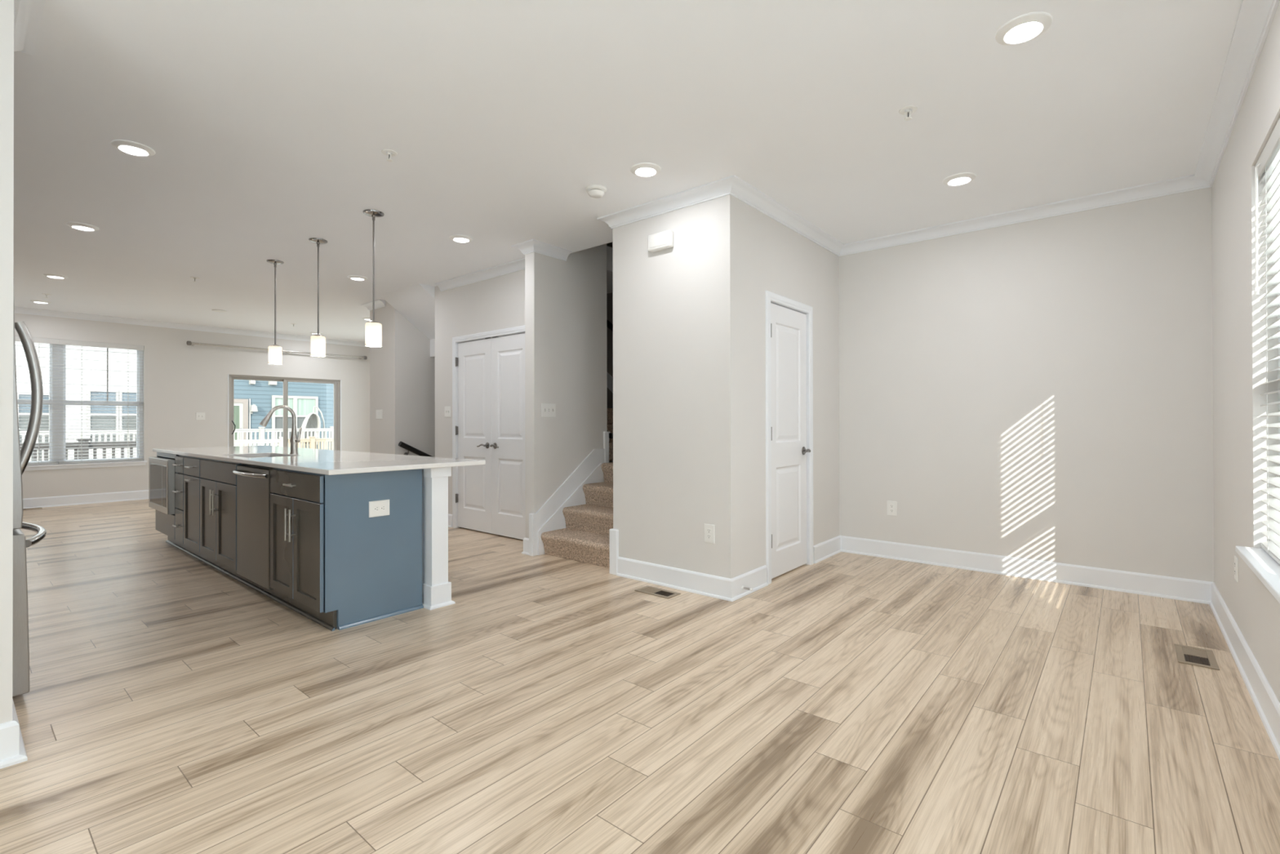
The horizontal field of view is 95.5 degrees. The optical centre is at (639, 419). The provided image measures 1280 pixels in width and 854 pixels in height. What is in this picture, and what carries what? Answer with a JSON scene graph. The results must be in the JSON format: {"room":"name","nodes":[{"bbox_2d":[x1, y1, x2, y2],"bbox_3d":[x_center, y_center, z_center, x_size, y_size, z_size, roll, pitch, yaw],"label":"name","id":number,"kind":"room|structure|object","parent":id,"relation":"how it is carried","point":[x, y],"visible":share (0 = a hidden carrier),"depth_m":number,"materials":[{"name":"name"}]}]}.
{"room":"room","nodes":[
{"label":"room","id":0,"kind":"room"},
{"bbox_2d":[0,0,13,724],"bbox_3d":[-2.973,-0.190,1.468,0.518,2.743,1.867,0,0,40],"label":"wall","id":1,"kind":"structure","parent":0,"point":[6,6],"depth_m":2.00,"materials":[{"name":"paint"}]},
{"bbox_2d":[0,697,27,768],"bbox_3d":[-2.922,1.111,1.520,0.586,0.141,1.786,0,0,40],"label":"baseboard","id":2,"kind":"structure","parent":1,"relation":"attached to","point":[12,748],"depth_m":2.00,"materials":[{"name":"white paint"}]},
{"bbox_2d":[14,312,369,498],"bbox_3d":[-7.415,-0.152,9.276,0.160,2.743,6.715,0,0,40],"label":"wall","id":3,"kind":"structure","parent":0,"point":[181,380],"depth_m":9.32,"materials":[{"name":"paint"}]},
{"bbox_2d":[17,343,143,465],"bbox_3d":[-8.277,-0.256,8.268,0.072,1.764,1.862,0,0,40],"label":"window","id":4,"kind":"structure","parent":3,"relation":"in","point":[57,411],"depth_m":8.28,"materials":[{"name":"white paint"}]},
{"bbox_2d":[14,335,58,465],"bbox_3d":[-8.522,-0.258,7.869,0.062,1.758,0.924,0,0,40],"label":"window blind","id":5,"kind":"object","parent":4,"relation":"attached to","point":[44,340],"visible":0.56,"depth_m":8.07,"materials":[{"name":"white plastic"}]},
{"bbox_2d":[58,339,143,463],"bbox_3d":[-7.928,-0.257,8.578,0.062,1.758,0.926,0,0,40],"label":"window blind","id":6,"kind":"object","parent":4,"relation":"attached to","point":[66,342],"visible":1,"depth_m":8.56,"materials":[{"name":"white plastic"}]},
{"bbox_2d":[24,460,146,471],"bbox_3d":[-8.213,0.661,8.212,0.095,0.072,1.922,0,0,40],"label":"trim","id":7,"kind":"structure","parent":3,"relation":"attached to","point":[80,465],"depth_m":8.38,"materials":[{"name":"white paint"}]},
{"bbox_2d":[14,306,369,347],"bbox_3d":[-7.239,-1.485,9.304,0.085,0.078,6.220,0,0,40],"label":"trim","id":8,"kind":"structure","parent":3,"relation":"attached to","point":[17,309],"depth_m":9.11,"materials":[{"name":"white paint"}]},
{"bbox_2d":[195,412,204,419],"bbox_3d":[-7.145,-0.058,9.457,0.021,0.122,0.122,0,0,40],"label":"light switch","id":9,"kind":"object","parent":3,"relation":"attached to","point":[199,415],"visible":1,"depth_m":9.46,"materials":[{"name":"white plastic"}]},
{"bbox_2d":[186,341,367,359],"bbox_3d":[-6.321,-1.222,10.374,0.119,0.068,2.860,0,0,40],"label":"curtain rod","id":10,"kind":"object","parent":3,"relation":"attached to","point":[188,343],"visible":1,"depth_m":9.95,"materials":[{"name":"silver metal"}]},
{"bbox_2d":[228,374,339,450],"bbox_3d":[-6.379,0.230,10.503,0.133,1.985,1.812,0,0,40],"label":"door","id":11,"kind":"structure","parent":3,"relation":"in","point":[231,377],"depth_m":10.46,"materials":[{"name":"grey"}]},
{"bbox_2d":[227,373,341,450],"bbox_3d":[-6.333,0.228,10.464,0.034,1.989,1.840,0,0,40],"label":"trim","id":12,"kind":"structure","parent":3,"relation":"attached to","point":[228,374],"depth_m":11.15,"materials":[{"name":"white paint"}]},
{"bbox_2d":[369,300,435,457],"bbox_3d":[-2.080,0.584,8.218,1.741,4.243,2.660,0,0,40],"label":"wall","id":13,"kind":"structure","parent":0,"point":[402,370],"depth_m":7.52,"materials":[{"name":"paint"}]},
{"bbox_2d":[360,299,385,310],"bbox_3d":[-2.872,-1.497,8.372,0.516,0.078,2.045,0,0,40],"label":"trim","id":14,"kind":"structure","parent":13,"relation":"attached to","point":[378,303],"depth_m":7.58,"materials":[{"name":"white paint"}]},
{"bbox_2d":[376,409,382,418],"bbox_3d":[-3.406,-0.072,7.588,0.165,0.118,0.008,0,0,40],"label":"light switch","id":15,"kind":"object","parent":13,"relation":"attached to","point":[379,412],"visible":1,"depth_m":7.58,"materials":[{"name":"white plastic"}]},
{"bbox_2d":[398,441,433,457],"bbox_3d":[-2.409,0.770,8.053,0.104,0.999,1.964,0,0,40],"label":"stair handrail","id":16,"kind":"object","parent":13,"relation":"attached to","point":[402,444],"visible":0.38,"depth_m":7.41,"materials":[{"name":"black paint"}]},
{"bbox_2d":[435,269,524,514],"bbox_3d":[-0.776,0.577,7.062,2.026,4.243,2.560,0,0,40],"label":"wall","id":17,"kind":"structure","parent":0,"point":[497,303],"depth_m":6.43,"materials":[{"name":"paint"}]},
{"bbox_2d":[444,406,451,417],"bbox_3d":[-2.172,-0.091,6.547,0.125,0.120,0.021,0,0,40],"label":"light switch","id":18,"kind":"object","parent":17,"relation":"attached to","point":[447,409],"visible":1,"depth_m":6.54,"materials":[{"name":"white plastic"}]},
{"bbox_2d":[448,513,452,527],"bbox_3d":[-2.239,1.129,6.599,0.371,0.141,0.025,0,0,40],"label":"baseboard","id":19,"kind":"structure","parent":17,"relation":"attached to","point":[450,516],"depth_m":6.50,"materials":[{"name":"white paint"}]},
{"bbox_2d":[455,337,491,533],"bbox_3d":[-1.796,0.163,6.248,0.627,2.039,0.094,0,0,40],"label":"door","id":20,"kind":"structure","parent":17,"relation":"in","point":[473,361],"depth_m":6.24,"materials":[{"name":"white paint"}]},
{"bbox_2d":[452,324,524,528],"bbox_3d":[-1.524,0.137,6.083,1.372,2.117,0.132,0,0,40],"label":"trim","id":21,"kind":"structure","parent":17,"relation":"attached to","point":[517,330],"depth_m":6.44,"materials":[{"name":"white paint"}]},
{"bbox_2d":[434,239,572,291],"bbox_3d":[-1.576,-1.509,5.844,2.095,0.078,0.462,0,0,40],"label":"trim","id":22,"kind":"structure","parent":17,"relation":"attached to","point":[531,246],"depth_m":5.76,"materials":[{"name":"white paint"}]},
{"bbox_2d":[489,333,525,539],"bbox_3d":[-1.312,0.161,5.843,0.630,2.039,0.094,0,0,40],"label":"door","id":23,"kind":"structure","parent":17,"relation":"in","point":[508,352],"depth_m":5.88,"materials":[{"name":"white paint"}]},
{"bbox_2d":[524,244,607,537],"bbox_3d":[-0.680,-1.308,5.512,0.125,5.000,0.932,0,0,40],"label":"wall","id":24,"kind":"structure","parent":0,"point":[566,362],"depth_m":5.37,"materials":[{"name":"paint"}]},
{"bbox_2d":[521,537,528,555],"bbox_3d":[-0.905,1.121,5.277,0.112,0.141,0.342,0,0,40],"label":"baseboard","id":25,"kind":"structure","parent":24,"relation":"attached to","point":[526,540],"depth_m":5.16,"materials":[{"name":"white paint"}]},
{"bbox_2d":[541,403,555,417],"bbox_3d":[-0.815,-0.087,5.228,0.021,0.122,0.164,0,0,40],"label":"light switch","id":26,"kind":"object","parent":24,"relation":"attached to","point":[548,410],"visible":1,"depth_m":5.22,"materials":[{"name":"white plastic"}]},
{"bbox_2d":[528,448,604,555],"bbox_3d":[-0.661,0.738,5.441,0.054,0.907,0.919,0,0,40],"label":"trim","id":27,"kind":"structure","parent":24,"relation":"attached to","point":[536,520],"depth_m":5.33,"materials":[{"name":"white paint"}]},
{"bbox_2d":[537,462,604,555],"bbox_3d":[-0.628,0.809,5.429,0.012,0.765,0.835,0,0,40],"label":"trim","id":28,"kind":"structure","parent":24,"relation":"attached to","point":[557,521],"depth_m":5.37,"materials":[{"name":"white paint"}]},
{"bbox_2d":[603,431,609,462],"bbox_3d":[-0.347,0.354,5.810,0.070,0.476,0.070,0,0,40],"label":"trim","id":29,"kind":"structure","parent":24,"relation":"attached to","point":[606,434],"depth_m":5.79,"materials":[{"name":"white paint"}]},
{"bbox_2d":[606,241,613,462],"bbox_3d":[-1.057,-1.353,6.726,4.159,5.100,1.638,0,0,40],"label":"wall","id":30,"kind":"structure","parent":0,"point":[609,295],"depth_m":7.08,"materials":[{"name":"paint"}]},
{"bbox_2d":[606,319,613,331],"bbox_3d":[-0.279,-1.053,6.921,2.142,1.616,0.067,0,0,40],"label":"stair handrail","id":31,"kind":"object","parent":30,"relation":"attached to","point":[609,325],"visible":0.02,"depth_m":6.96,"materials":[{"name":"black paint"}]},
{"bbox_2d":[607,372,613,392],"bbox_3d":[-0.237,-0.323,6.966,2.100,1.840,0.014,0,0,40],"label":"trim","id":32,"kind":"structure","parent":30,"relation":"attached to","point":[610,379],"depth_m":7.06,"materials":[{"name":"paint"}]},
{"bbox_2d":[607,430,613,438],"bbox_3d":[-0.975,-0.491,6.442,1.877,1.370,0.084,0,0,40],"label":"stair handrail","id":33,"kind":"object","parent":30,"relation":"attached to","point":[611,435],"visible":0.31,"depth_m":5.82,"materials":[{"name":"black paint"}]},
{"bbox_2d":[13,0,1242,357],"bbox_3d":[-2.832,-1.319,5.272,12.500,0.957,7.950,0,0,40],"label":"ceiling","id":34,"kind":"structure","parent":0,"point":[268,124],"depth_m":3.08,"materials":[{"name":"paint"}]},
{"bbox_2d":[30,299,51,303],"bbox_3d":[-7.740,-1.520,7.511,0.192,0.018,0.192,0,0,40],"label":"recessed light","id":35,"kind":"object","parent":34,"relation":"in","point":[32,300],"visible":1,"depth_m":7.48,"materials":[{"name":"white plastic"}]},
{"bbox_2d":[43,273,68,279],"bbox_3d":[-6.235,-1.528,6.204,0.192,0.018,0.192,0,0,40],"label":"recessed light","id":36,"kind":"object","parent":34,"relation":"in","point":[49,275],"visible":1,"depth_m":6.17,"materials":[{"name":"white plastic"}]},
{"bbox_2d":[66,222,99,231],"bbox_3d":[-4.453,-1.537,4.649,0.192,0.018,0.192,0,0,40],"label":"recessed light","id":37,"kind":"object","parent":34,"relation":"in","point":[80,226],"visible":1,"depth_m":4.62,"materials":[{"name":"white plastic"}]},
{"bbox_2d":[111,139,155,156],"bbox_3d":[-2.896,-1.545,3.325,0.192,0.018,0.192,0,0,40],"label":"recessed light","id":38,"kind":"object","parent":34,"relation":"in","point":[132,148],"visible":1,"depth_m":3.30,"materials":[{"name":"white plastic"}]},
{"bbox_2d":[190,276,199,282],"bbox_3d":[-4.819,-1.516,6.297,0.086,0.047,0.086,0,0,40],"label":"sprinkler","id":39,"kind":"object","parent":34,"relation":"attached to","point":[194,277],"visible":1,"depth_m":6.29,"materials":[{"name":"grey metal"}]},
{"bbox_2d":[211,309,226,312],"bbox_3d":[-5.886,-1.523,8.138,0.176,0.014,0.176,0,0,40],"label":"cover plate","id":40,"kind":"object","parent":34,"relation":"attached to","point":[215,310],"visible":1,"depth_m":8.10,"materials":[{"name":"white plastic"}]},
{"bbox_2d":[266,259,284,364],"bbox_3d":[-3.558,-1.044,5.671,0.146,1.001,0.146,0,0,40],"label":"pendant lamp","id":41,"kind":"object","parent":34,"relation":"hanging from","point":[275,351],"visible":1,"depth_m":5.65,"materials":[{"name":"white glass"}]},
{"bbox_2d":[308,237,328,356],"bbox_3d":[-2.777,-1.048,5.019,0.146,1.001,0.146,0,0,40],"label":"pendant lamp","id":42,"kind":"object","parent":34,"relation":"hanging from","point":[317,340],"visible":1,"depth_m":4.99,"materials":[{"name":"white glass"}]},
{"bbox_2d":[347,275,367,280],"bbox_3d":[-3.066,-1.534,6.310,0.192,0.018,0.192,0,0,40],"label":"recessed light","id":43,"kind":"object","parent":34,"relation":"in","point":[356,277],"visible":1,"depth_m":6.27,"materials":[{"name":"white plastic"}]},
{"bbox_2d":[362,208,384,346],"bbox_3d":[-1.998,-1.052,4.362,0.146,1.001,0.146,0,0,40],"label":"pendant lamp","id":44,"kind":"object","parent":34,"relation":"hanging from","point":[373,329],"visible":1,"depth_m":4.33,"materials":[{"name":"white glass"}]},
{"bbox_2d":[381,149,397,161],"bbox_3d":[-1.461,-1.534,3.389,0.086,0.047,0.086,0,0,40],"label":"sprinkler","id":45,"kind":"object","parent":34,"relation":"attached to","point":[389,152],"visible":1,"depth_m":3.38,"materials":[{"name":"grey metal"}]},
{"bbox_2d":[449,234,472,242],"bbox_3d":[-1.527,-1.542,4.969,0.192,0.018,0.192,0,0,40],"label":"recessed light","id":46,"kind":"object","parent":34,"relation":"in","point":[459,238],"visible":1,"depth_m":4.93,"materials":[{"name":"white plastic"}]},
{"bbox_2d":[586,184,606,198],"bbox_3d":[-0.295,-1.532,3.923,0.140,0.052,0.140,0,0,40],"label":"smoke detector","id":47,"kind":"object","parent":34,"relation":"attached to","point":[596,191],"visible":1,"depth_m":3.88,"materials":[{"name":"white plastic"}]},
{"bbox_2d":[630,162,661,177],"bbox_3d":[0.035,-1.550,3.623,0.192,0.018,0.192,0,0,40],"label":"recessed light","id":48,"kind":"object","parent":34,"relation":"in","point":[644,169],"visible":1,"depth_m":3.60,"materials":[{"name":"white plastic"}]},
{"bbox_2d":[898,105,917,120],"bbox_3d":[1.355,-1.541,2.937,0.086,0.047,0.086,0,0,40],"label":"sprinkler","id":49,"kind":"object","parent":34,"relation":"attached to","point":[913,108],"visible":1,"depth_m":2.93,"materials":[{"name":"white plastic"}]},
{"bbox_2d":[942,172,976,186],"bbox_3d":[2.071,-1.554,3.772,0.192,0.018,0.192,0,0,40],"label":"recessed light","id":50,"kind":"object","parent":34,"relation":"in","point":[959,179],"visible":1,"depth_m":3.74,"materials":[{"name":"white plastic"}]},
{"bbox_2d":[995,12,1052,45],"bbox_3d":[1.536,-1.558,2.331,0.192,0.018,0.192,0,0,40],"label":"recessed light","id":51,"kind":"object","parent":34,"relation":"in","point":[1020,29],"visible":1,"depth_m":2.31,"materials":[{"name":"white plastic"}]},
{"bbox_2d":[0,498,1279,853],"bbox_3d":[-2.971,1.320,5.090,12.500,0.250,7.500,0,0,40],"label":"floor","id":52,"kind":"structure","parent":0,"point":[846,703],"depth_m":2.32,"materials":[{"name":"brown wood"}]},
{"bbox_2d":[12,278,47,696],"bbox_3d":[-3.117,0.297,2.429,0.899,1.776,0.888,0,0,40],"label":"refrigerator","id":53,"kind":"object","parent":52,"relation":"on","point":[20,647],"visible":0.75,"depth_m":2.40,"materials":[{"name":"grey metal"}]},
{"bbox_2d":[22,506,42,510],"bbox_3d":[-8.332,1.214,7.885,0.140,0.005,0.310,0,0,40],"label":"floor vent","id":54,"kind":"object","parent":52,"relation":"in","point":[41,507],"visible":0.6,"depth_m":7.91,"materials":[{"name":"beige metal"}]},
{"bbox_2d":[155,452,177,538],"bbox_3d":[-4.303,0.757,5.732,0.758,0.887,0.604,0,0,40],"label":"base cabinet","id":55,"kind":"object","parent":52,"relation":"on","point":[164,522],"visible":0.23,"depth_m":5.49,"materials":[{"name":"paint"}]},
{"bbox_2d":[148,457,175,514],"bbox_3d":[-4.333,0.609,5.691,0.755,0.489,0.608,0,0,40],"label":"microwave","id":56,"kind":"object","parent":55,"relation":"in","point":[162,473],"visible":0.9,"depth_m":5.35,"materials":[{"name":"silver metal"}]},
{"bbox_2d":[172,454,186,543],"bbox_3d":[-3.910,0.754,5.381,0.290,0.887,0.640,0,0,40],"label":"base cabinet","id":57,"kind":"object","parent":52,"relation":"on","point":[179,516],"visible":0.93,"depth_m":5.15,"materials":[{"name":"paint"}]},
{"bbox_2d":[183,456,203,551],"bbox_3d":[-3.604,0.753,5.125,0.506,0.887,0.640,0,0,40],"label":"base cabinet","id":58,"kind":"object","parent":52,"relation":"on","point":[191,464],"visible":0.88,"depth_m":4.91,"materials":[{"name":"paint"}]},
{"bbox_2d":[200,456,253,570],"bbox_3d":[-3.054,0.750,4.665,0.922,0.887,0.640,0,0,40],"label":"base cabinet","id":59,"kind":"object","parent":52,"relation":"on","point":[218,483],"visible":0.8,"depth_m":4.42,"materials":[{"name":"paint"}]},
{"bbox_2d":[165,535,337,631],"bbox_3d":[-3.185,1.138,4.502,3.828,0.110,0.034,0,0,40],"label":"toe kick","id":60,"kind":"object","parent":52,"relation":"on","point":[328,620],"visible":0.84,"depth_m":3.89,"materials":[{"name":"paint"}]},
{"bbox_2d":[231,463,273,590],"bbox_3d":[-2.456,0.738,4.147,0.650,0.865,0.667,0,0,40],"label":"dishwasher","id":61,"kind":"object","parent":52,"relation":"on","point":[253,482],"visible":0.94,"depth_m":3.91,"materials":[{"name":"silver"}]},
{"bbox_2d":[270,467,423,630],"bbox_3d":[-1.880,0.744,3.683,0.808,0.887,0.640,0,0,40],"label":"base cabinet","id":62,"kind":"object","parent":52,"relation":"on","point":[327,554],"visible":0.91,"depth_m":3.43,"materials":[{"name":"paint"}]},
{"bbox_2d":[152,445,485,475],"bbox_3d":[-2.938,0.293,4.834,4.128,0.028,0.997,0,0,40],"label":"countertop","id":63,"kind":"structure","parent":62,"relation":"on","point":[322,461],"depth_m":4.04,"materials":[{"name":"white stone"}]},
{"bbox_2d":[247,456,273,457],"bbox_3d":[-2.988,0.408,4.584,0.704,0.202,0.374,0,0,40],"label":"sink","id":64,"kind":"object","parent":63,"relation":"in","point":[253,456],"visible":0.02,"depth_m":4.88,"materials":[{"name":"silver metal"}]},
{"bbox_2d":[259,404,302,453],"bbox_3d":[-2.881,0.080,4.660,0.090,0.396,0.287,0,0,40],"label":"kitchen faucet","id":65,"kind":"object","parent":63,"relation":"on","point":[294,440],"visible":1,"depth_m":4.72,"materials":[{"name":"silver metal"}]},
{"bbox_2d":[368,499,389,517],"bbox_3d":[-1.553,0.528,3.467,0.008,0.094,0.124,0,0,40],"label":"wall outlet","id":66,"kind":"object","parent":62,"relation":"attached to","point":[376,508],"visible":1,"depth_m":3.46,"materials":[{"name":"white plastic"}]},
{"bbox_2d":[373,506,378,511],"bbox_3d":[-1.564,0.528,3.451,0.003,0.029,0.033,0,0,40],"label":"receptacle","id":67,"kind":"object","parent":66,"relation":"attached to","point":[375,508],"depth_m":3.45,"materials":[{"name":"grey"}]},
{"bbox_2d":[380,505,385,510],"bbox_3d":[-1.539,0.528,3.481,0.003,0.029,0.033,0,0,40],"label":"receptacle","id":68,"kind":"object","parent":66,"relation":"attached to","point":[382,507],"depth_m":3.48,"materials":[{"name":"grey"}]},
{"bbox_2d":[422,466,455,609],"bbox_3d":[-1.320,0.743,3.749,0.180,0.887,0.178,0,0,40],"label":"support post","id":69,"kind":"object","parent":52,"relation":"on","point":[436,586],"visible":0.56,"depth_m":3.70,"materials":[{"name":"white paint"}]},
{"bbox_2d":[541,408,613,568],"bbox_3d":[-0.315,0.525,5.842,1.897,1.335,1.816,0,0,40],"label":"carpeted staircase","id":70,"kind":"structure","parent":52,"relation":"on","point":[585,537],"depth_m":5.10,"materials":[{"name":"carpet"}]},
{"bbox_2d":[635,585,680,598],"bbox_3d":[0.120,1.182,3.993,0.293,0.005,0.144,0,0,40],"label":"floor vent","id":71,"kind":"object","parent":52,"relation":"in","point":[651,590],"visible":1,"depth_m":3.98,"materials":[{"name":"beige metal"}]},
{"bbox_2d":[1174,643,1219,670],"bbox_3d":[2.757,1.173,2.885,0.143,0.005,0.296,0,0,40],"label":"floor vent","id":72,"kind":"object","parent":52,"relation":"in","point":[1202,657],"visible":1,"depth_m":2.87,"materials":[{"name":"beige metal"}]},
{"bbox_2d":[613,194,839,578],"bbox_3d":[0.833,-1.313,4.928,1.046,5.000,2.002,0,0,40],"label":"wall","id":73,"kind":"structure","parent":0,"point":[689,317],"depth_m":4.14,"materials":[{"name":"paint"}]},
{"bbox_2d":[609,528,618,574],"bbox_3d":[-0.184,1.015,4.487,0.078,0.345,0.074,0,0,40],"label":"trim","id":74,"kind":"structure","parent":73,"relation":"attached to","point":[614,533],"depth_m":4.45,"materials":[{"name":"white paint"}]},
{"bbox_2d":[13,0,1279,256],"bbox_3d":[-0.053,-1.525,2.393,3.990,0.078,6.798,0,0,40],"label":"trim","id":75,"kind":"structure","parent":73,"relation":"attached to","point":[1255,19],"depth_m":3.85,"materials":[{"name":"white paint"}]},
{"bbox_2d":[648,230,673,252],"bbox_3d":[0.145,-1.278,4.162,0.207,0.119,0.055,0,0,40],"label":"door chime","id":76,"kind":"object","parent":73,"relation":"attached to","point":[663,240],"visible":1,"depth_m":4.13,"materials":[{"name":"white plastic"}]},
{"bbox_2d":[616,556,768,601],"bbox_3d":[0.370,1.115,4.296,1.015,0.141,0.496,0,0,40],"label":"baseboard","id":77,"kind":"structure","parent":73,"relation":"attached to","point":[703,584],"depth_m":4.04,"materials":[{"name":"white paint"}]},
{"bbox_2d":[704,523,715,543],"bbox_3d":[0.467,0.767,3.919,0.082,0.124,0.008,0,0,40],"label":"wall outlet","id":78,"kind":"object","parent":73,"relation":"attached to","point":[709,529],"visible":1,"depth_m":3.91,"materials":[{"name":"white plastic"}]},
{"bbox_2d":[742,586,752,591],"bbox_3d":[0.718,1.127,3.882,0.073,0.022,0.022,0,0,40],"label":"door stop","id":79,"kind":"object","parent":73,"relation":"attached to","point":[743,587],"visible":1,"depth_m":3.88,"materials":[{"name":"silver metal"}]},
{"bbox_2d":[765,290,813,584],"bbox_3d":[1.124,0.126,4.529,0.132,2.117,0.795,0,0,40],"label":"trim","id":80,"kind":"structure","parent":73,"relation":"attached to","point":[771,297],"depth_m":4.41,"materials":[{"name":"white paint"}]},
{"bbox_2d":[770,302,810,578],"bbox_3d":[1.158,0.154,4.493,0.094,2.033,0.670,0,0,40],"label":"door","id":81,"kind":"structure","parent":73,"relation":"in","point":[788,326],"depth_m":4.51,"materials":[{"name":"white paint"}]},
{"bbox_2d":[813,535,841,563],"bbox_3d":[1.627,1.115,5.028,0.025,0.141,0.591,0,0,40],"label":"baseboard","id":82,"kind":"structure","parent":73,"relation":"attached to","point":[825,549],"depth_m":5.00,"materials":[{"name":"white paint"}]},
{"bbox_2d":[838,186,1213,582],"bbox_3d":[2.368,-0.188,4.871,3.466,2.743,0.115,0,0,40],"label":"wall","id":83,"kind":"structure","parent":0,"point":[1042,389],"depth_m":4.29,"materials":[{"name":"paint"}]},
{"bbox_2d":[887,500,897,515],"bbox_3d":[2.153,0.756,4.969,0.082,0.124,0.008,0,0,40],"label":"wall outlet","id":84,"kind":"object","parent":83,"relation":"attached to","point":[891,505],"visible":1,"depth_m":4.96,"materials":[{"name":"white plastic"}]},
{"bbox_2d":[840,535,1213,604],"bbox_3d":[2.727,1.111,4.477,2.420,0.141,0.025,0,0,40],"label":"baseboard","id":85,"kind":"structure","parent":83,"relation":"attached to","point":[1149,584],"depth_m":4.28,"materials":[{"name":"white paint"}]},
{"bbox_2d":[1211,1,1279,702],"bbox_3d":[1.573,-0.201,1.063,0.200,2.743,7.148,0,0,40],"label":"wall","id":86,"kind":"structure","parent":0,"point":[1237,485],"depth_m":2.71,"materials":[{"name":"paint"}]},
{"bbox_2d":[1234,555,1238,582],"bbox_3d":[3.005,0.750,2.932,0.008,0.118,0.082,0,0,40],"label":"wall outlet","id":87,"kind":"object","parent":86,"relation":"attached to","point":[1236,559],"visible":1,"depth_m":2.91,"materials":[{"name":"white plastic"}]},
{"bbox_2d":[1208,582,1279,759],"bbox_3d":[1.473,1.101,1.111,0.025,0.141,6.798,0,0,40],"label":"baseboard","id":88,"kind":"structure","parent":86,"relation":"attached to","point":[1267,704],"depth_m":2.53,"materials":[{"name":"white paint"}]},
{"bbox_2d":[1235,546,1279,603],"bbox_3d":[2.380,0.572,2.164,0.130,0.026,1.005,0,0,40],"label":"trim","id":89,"kind":"structure","parent":86,"relation":"attached to","point":[1260,562],"depth_m":2.22,"materials":[{"name":"white paint"}]},
{"bbox_2d":[1253,117,1279,564],"bbox_3d":[2.396,-0.279,2.153,0.082,1.665,0.960,0,0,40],"label":"window blind","id":90,"kind":"object","parent":86,"relation":"attached to","point":[1268,162],"visible":1,"depth_m":2.38,"materials":[{"name":"white plastic"}]},
{"bbox_2d":[1277,293,1279,477],"bbox_3d":[2.448,-0.275,2.109,0.068,1.679,0.976,0,0,40],"label":"window","id":91,"kind":"structure","parent":86,"relation":"in","point":[1278,305],"depth_m":2.48,"materials":[{"name":"white paint"}]},
{"bbox_3d":[-6.072,-0.172,4.587,8.239,2.743,0.715,0,0,40],"label":"wall","id":92,"kind":"structure","parent":0,"visible":0},
{"bbox_2d":[22,489,148,508],"bbox_3d":[-4.984,1.131,5.755,8.079,0.141,3.678,0,0,40],"label":"baseboard","id":93,"kind":"structure","parent":92,"relation":"attached to","point":[63,500],"depth_m":8.39,"materials":[{"name":"white paint"}]},
{"label":"outside","id":94,"kind":"structure","parent":0,"visible":0},
{"bbox_3d":[-8.289,4.388,13.442,110.000,0.300,90.000,0,0,40],"label":"ground","id":95,"kind":"structure","parent":94,"visible":0},
{"bbox_2d":[15,341,136,461],"bbox_3d":[-23.364,0.032,17.228,6.050,8.500,14.450,0,0,40],"label":"house","id":96,"kind":"structure","parent":95,"relation":"on","point":[73,417],"depth_m":18.96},
{"bbox_2d":[233,379,333,448],"bbox_3d":[-15.000,0.053,27.213,6.070,8.500,11.500,0,0,40],"label":"house","id":97,"kind":"structure","parent":95,"relation":"on","point":[302,397],"depth_m":23.21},
{"bbox_2d":[248,380,255,384],"bbox_3d":[-14.991,-1.505,22.502,0.139,0.260,0.200,0,0,40],"label":"vent hood","id":98,"kind":"object","parent":97,"relation":"attached to","point":[251,382],"visible":0.64,"depth_m":22.47,"materials":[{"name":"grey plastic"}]},
{"bbox_2d":[250,404,257,413],"bbox_3d":[-14.924,-0.418,22.502,0.246,0.366,0.230,0,0,40],"label":"wall lantern","id":99,"kind":"object","parent":97,"relation":"attached to","point":[253,407],"visible":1,"depth_m":22.44,"materials":[{"name":"grey plastic"}]},
{"bbox_2d":[268,381,276,385],"bbox_3d":[-14.542,-1.504,23.039,0.139,0.260,0.280,0,0,40],"label":"vent hood","id":100,"kind":"object","parent":97,"relation":"attached to","point":[270,383],"visible":0.64,"depth_m":22.99,"materials":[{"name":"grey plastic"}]},
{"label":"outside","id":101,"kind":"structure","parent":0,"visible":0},
{"bbox_3d":[-11.256,1.453,15.930,14.281,0.200,14.000,0,0,40],"label":"deck","id":102,"kind":"object","parent":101,"visible":0},
{"bbox_2d":[19,438,136,461],"bbox_3d":[-9.911,0.945,9.187,0.160,1.260,4.580,0,0,40],"label":"deck railing","id":103,"kind":"object","parent":102,"relation":"on","point":[45,446],"visible":0.23,"depth_m":9.80,"materials":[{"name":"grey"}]},
{"bbox_2d":[18,426,333,461],"bbox_3d":[-13.921,0.852,18.421,0.160,1.231,11.600,0,0,40],"label":"deck railing","id":104,"kind":"object","parent":102,"relation":"on","point":[261,430],"visible":0.18,"depth_m":19.17,"materials":[{"name":"white plastic"}]},
{"bbox_2d":[233,436,283,446],"bbox_3d":[-11.955,1.168,16.873,0.160,1.280,3.010,0,0,40],"label":"deck railing","id":105,"kind":"object","parent":102,"relation":"on","point":[280,441],"visible":0.13,"depth_m":17.51,"materials":[{"name":"beige"}]},
{"bbox_2d":[288,435,333,449],"bbox_3d":[-9.773,1.173,19.481,0.160,1.280,3.650,0,0,40],"label":"deck railing","id":106,"kind":"object","parent":102,"relation":"on","point":[313,442],"visible":0.27,"depth_m":18.65,"materials":[{"name":"beige"}]},
{"bbox_2d":[301,405,324,445],"bbox_3d":[-12.360,0.428,22.005,0.900,1.901,0.900,0,0,40],"label":"egg chair","id":107,"kind":"object","parent":102,"relation":"on","point":[313,418],"visible":0.54,"depth_m":22.10,"materials":[{"name":"white plastic"}]},
{"bbox_2d":[301,413,320,445],"bbox_3d":[-12.476,0.349,21.972,0.457,1.251,0.684,0,0,40],"label":"basket","id":108,"kind":"object","parent":107,"relation":"on","point":[313,419],"depth_m":22.09,"materials":[{"name":"grey plastic"}]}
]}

